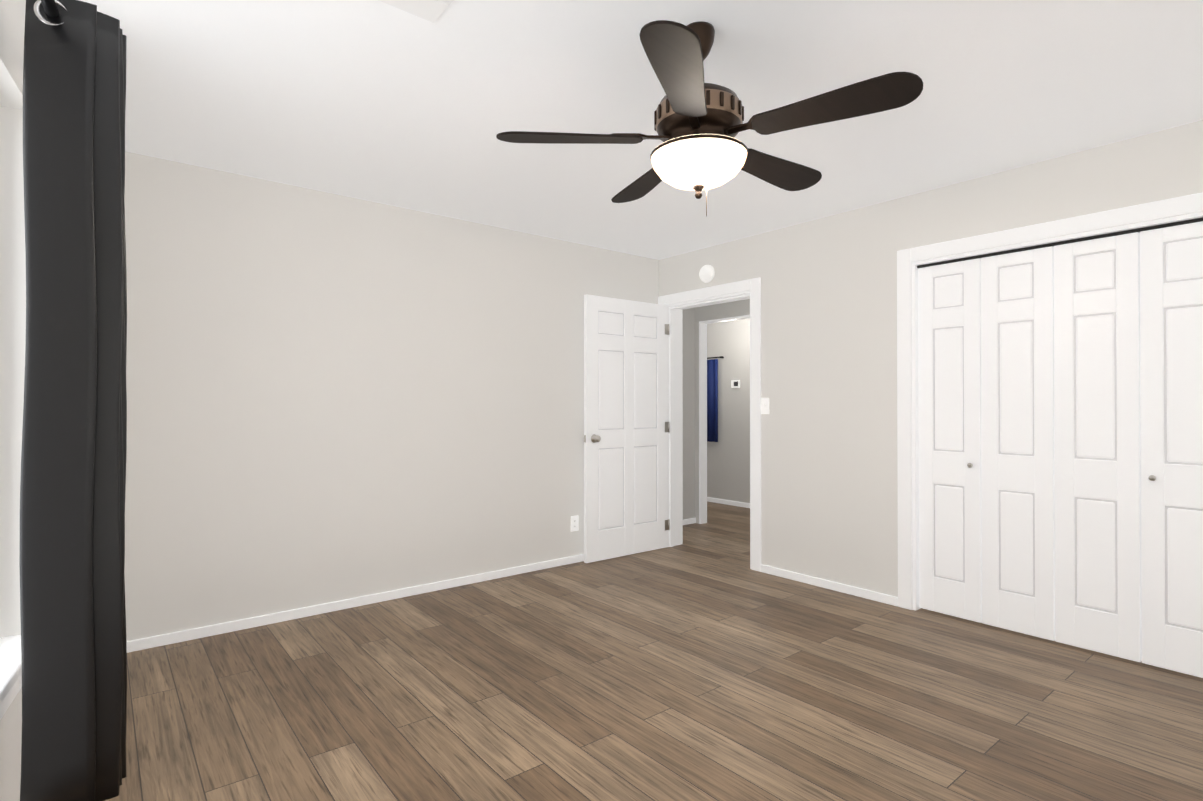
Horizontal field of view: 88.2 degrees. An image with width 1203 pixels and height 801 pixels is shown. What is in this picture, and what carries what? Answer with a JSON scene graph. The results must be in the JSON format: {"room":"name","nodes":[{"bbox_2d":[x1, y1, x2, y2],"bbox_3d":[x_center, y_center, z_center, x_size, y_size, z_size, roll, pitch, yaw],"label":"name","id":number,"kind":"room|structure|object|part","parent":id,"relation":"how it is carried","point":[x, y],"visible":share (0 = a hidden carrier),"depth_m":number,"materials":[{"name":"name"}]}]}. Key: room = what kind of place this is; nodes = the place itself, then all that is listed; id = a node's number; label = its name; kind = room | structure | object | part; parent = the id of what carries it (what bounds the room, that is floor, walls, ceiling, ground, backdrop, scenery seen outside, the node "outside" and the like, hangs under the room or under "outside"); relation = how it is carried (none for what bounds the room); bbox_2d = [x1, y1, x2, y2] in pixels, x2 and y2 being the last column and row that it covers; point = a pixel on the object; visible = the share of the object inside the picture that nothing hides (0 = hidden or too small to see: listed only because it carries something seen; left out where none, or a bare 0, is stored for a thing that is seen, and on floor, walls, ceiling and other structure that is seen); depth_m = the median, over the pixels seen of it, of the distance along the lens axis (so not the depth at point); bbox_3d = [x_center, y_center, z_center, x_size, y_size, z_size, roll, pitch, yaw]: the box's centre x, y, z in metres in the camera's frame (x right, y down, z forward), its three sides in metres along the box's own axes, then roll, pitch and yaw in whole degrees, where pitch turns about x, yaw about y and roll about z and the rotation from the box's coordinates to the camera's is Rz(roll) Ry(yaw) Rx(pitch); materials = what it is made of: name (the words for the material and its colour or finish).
{"room":"empty bedroom","nodes":[
{"label":"empty bedroom","id":0,"kind":"room"},
{"bbox_2d":[0,0,25,800],"bbox_3d":[-1.252,-0.006,1.036,0.170,2.450,4.900,0,0,-33],"label":"wall","id":1,"kind":"structure","parent":0,"point":[12,277],"depth_m":1.71,"materials":[{"name":"paint"}]},
{"bbox_2d":[0,635,21,719],"bbox_3d":[-1.443,0.698,1.451,0.104,0.096,0.720,0,0,-33],"label":"window sill","id":2,"kind":"structure","parent":1,"relation":"attached to","point":[10,670],"depth_m":1.53,"materials":[{"name":"white wood"}]},
{"bbox_2d":[19,0,126,800],"bbox_3d":[-1.311,0.011,1.459,0.316,1.861,1.371,0,0,-39],"label":"curtain","id":3,"kind":"object","parent":1,"relation":"hanging from","point":[72,577],"visible":1,"depth_m":1.42,"materials":[{"name":"black fabric"}]},
{"bbox_3d":[-1.324,-0.879,1.453,0.282,0.070,1.371,0,0,-39],"label":"rod","id":4,"kind":"part","parent":3,"relation":"part of","materials":[{"name":"silver"}]},
{"bbox_2d":[124,151,658,640],"bbox_3d":[-1.252,0.011,4.031,4.730,2.450,0.200,0,0,-39],"label":"wall","id":5,"kind":"structure","parent":0,"point":[332,397],"depth_m":3.64,"materials":[{"name":"paint"}]},
{"bbox_2d":[126,554,583,652],"bbox_3d":[-0.991,1.209,4.099,3.830,0.055,0.013,0,0,-39],"label":"baseboard","id":6,"kind":"structure","parent":5,"relation":"attached to","point":[183,635],"depth_m":3.61,"materials":[{"name":"white wood"}]},
{"bbox_2d":[571,515,578,531],"bbox_3d":[-0.204,0.940,4.741,0.072,0.116,0.008,0,0,-39],"label":"electrical outlet plate","id":7,"kind":"object","parent":5,"relation":"attached to","point":[574,523],"visible":1,"depth_m":4.74,"materials":[{"name":"white plastic"}]},
{"bbox_2d":[79,0,1202,259],"bbox_3d":[0.452,-1.267,3.579,7.200,0.100,6.800,0,0,-39],"label":"ceiling","id":8,"kind":"structure","parent":0,"point":[375,100],"depth_m":2.48,"materials":[{"name":"paint"}]},
{"bbox_2d":[378,0,453,22],"bbox_3d":[-0.473,-1.221,1.722,0.245,0.013,0.520,0,0,-39],"label":"ceiling vent","id":9,"kind":"object","parent":8,"relation":"in","point":[432,11],"visible":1,"depth_m":1.92,"materials":[{"name":"white"}]},
{"bbox_2d":[496,20,922,215],"bbox_3d":[0.365,-0.930,2.088,1.220,0.590,1.272,0,0,-39],"label":"ceiling fan","id":10,"kind":"object","parent":8,"relation":"hanging from","point":[699,125],"visible":1,"depth_m":1.93,"materials":[{"name":"brown wood"}]},
{"bbox_3d":[0.321,-0.741,2.054,0.316,0.148,0.316,0,0,-39],"label":"lamp shade","id":11,"kind":"part","parent":10,"relation":"part of","materials":[{"name":"white glass"}]},
{"bbox_2d":[105,501,1202,800],"bbox_3d":[0.452,1.273,3.565,7.200,0.080,6.800,0,0,-39],"label":"floor","id":12,"kind":"structure","parent":0,"point":[703,661],"depth_m":2.52,"materials":[{"name":"brown wood"}]},
{"bbox_2d":[682,299,749,523],"bbox_3d":[1.345,0.023,6.226,2.070,2.450,3.600,0,0,-39],"label":"wall","id":13,"kind":"structure","parent":0,"point":[728,465],"depth_m":7.31,"materials":[{"name":"paint"}]},
{"bbox_2d":[683,518,695,524],"bbox_3d":[0.648,1.220,6.071,0.800,0.055,0.013,0,0,-39],"label":"baseboard","id":14,"kind":"structure","parent":13,"relation":"attached to","point":[692,520],"depth_m":6.26,"materials":[{"name":"white wood"}]},
{"bbox_2d":[707,356,723,441],"bbox_3d":[1.253,-0.013,7.767,0.073,1.040,0.670,0,0,-39],"label":"curtain","id":15,"kind":"object","parent":13,"relation":"hanging from","point":[712,400],"visible":0.42,"depth_m":7.61,"materials":[{"name":"blue fabric"}]},
{"bbox_2d":[707,497,749,507],"bbox_3d":[1.878,1.225,7.037,0.013,0.055,2.800,0,0,-39],"label":"baseboard","id":16,"kind":"structure","parent":13,"relation":"attached to","point":[714,500],"depth_m":7.46,"materials":[{"name":"white wood"}]},
{"bbox_2d":[731,380,739,387],"bbox_3d":[1.596,-0.195,7.383,0.024,0.090,0.120,0,0,-39],"label":"thermostat","id":17,"kind":"object","parent":13,"relation":"attached to","point":[735,383],"visible":1,"depth_m":7.37,"materials":[{"name":"white plastic"}]},
{"bbox_2d":[659,120,1202,609],"bbox_3d":[1.965,0.009,3.659,0.200,2.450,4.830,0,0,-39],"label":"wall","id":18,"kind":"structure","parent":0,"point":[829,482],"depth_m":3.95,"materials":[{"name":"paint"}]},
{"bbox_2d":[699,265,713,282],"bbox_3d":[0.822,-0.999,4.881,0.044,0.140,0.140,0,0,-39],"label":"smoke detector","id":19,"kind":"object","parent":18,"relation":"attached to","point":[706,274],"visible":0.98,"depth_m":4.86,"materials":[{"name":"white plastic"}]},
{"bbox_2d":[761,398,768,413],"bbox_3d":[1.173,0.038,4.465,0.016,0.116,0.072,0,0,-39],"label":"switch plate","id":20,"kind":"object","parent":18,"relation":"attached to","point":[764,405],"visible":1,"depth_m":4.46,"materials":[{"name":"white plastic"}]},
{"bbox_2d":[761,564,897,605],"bbox_3d":[1.466,1.209,4.099,0.013,0.055,0.991,0,0,-39],"label":"baseboard","id":21,"kind":"structure","parent":18,"relation":"attached to","point":[876,596],"depth_m":4.04,"materials":[{"name":"white wood"}]},
{"bbox_2d":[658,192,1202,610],"bbox_3d":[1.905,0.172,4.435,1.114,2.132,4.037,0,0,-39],"label":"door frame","id":22,"kind":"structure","parent":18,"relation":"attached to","point":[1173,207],"depth_m":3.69,"materials":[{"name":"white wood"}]},
{"bbox_2d":[584,294,669,562],"bbox_3d":[0.214,0.214,4.964,0.871,2.030,0.162,0,0,-39],"label":"door","id":23,"kind":"structure","parent":22,"relation":"attached to","point":[626,426],"depth_m":4.92,"materials":[{"name":"white wood"}]},
{"bbox_2d":[917,217,1202,677],"bbox_3d":[2.294,0.209,3.145,0.066,2.019,1.344,0,0,-39],"label":"closet doors","id":24,"kind":"structure","parent":18,"relation":"in","point":[1060,394],"depth_m":3.09,"materials":[{"name":"white wood"}]}
]}

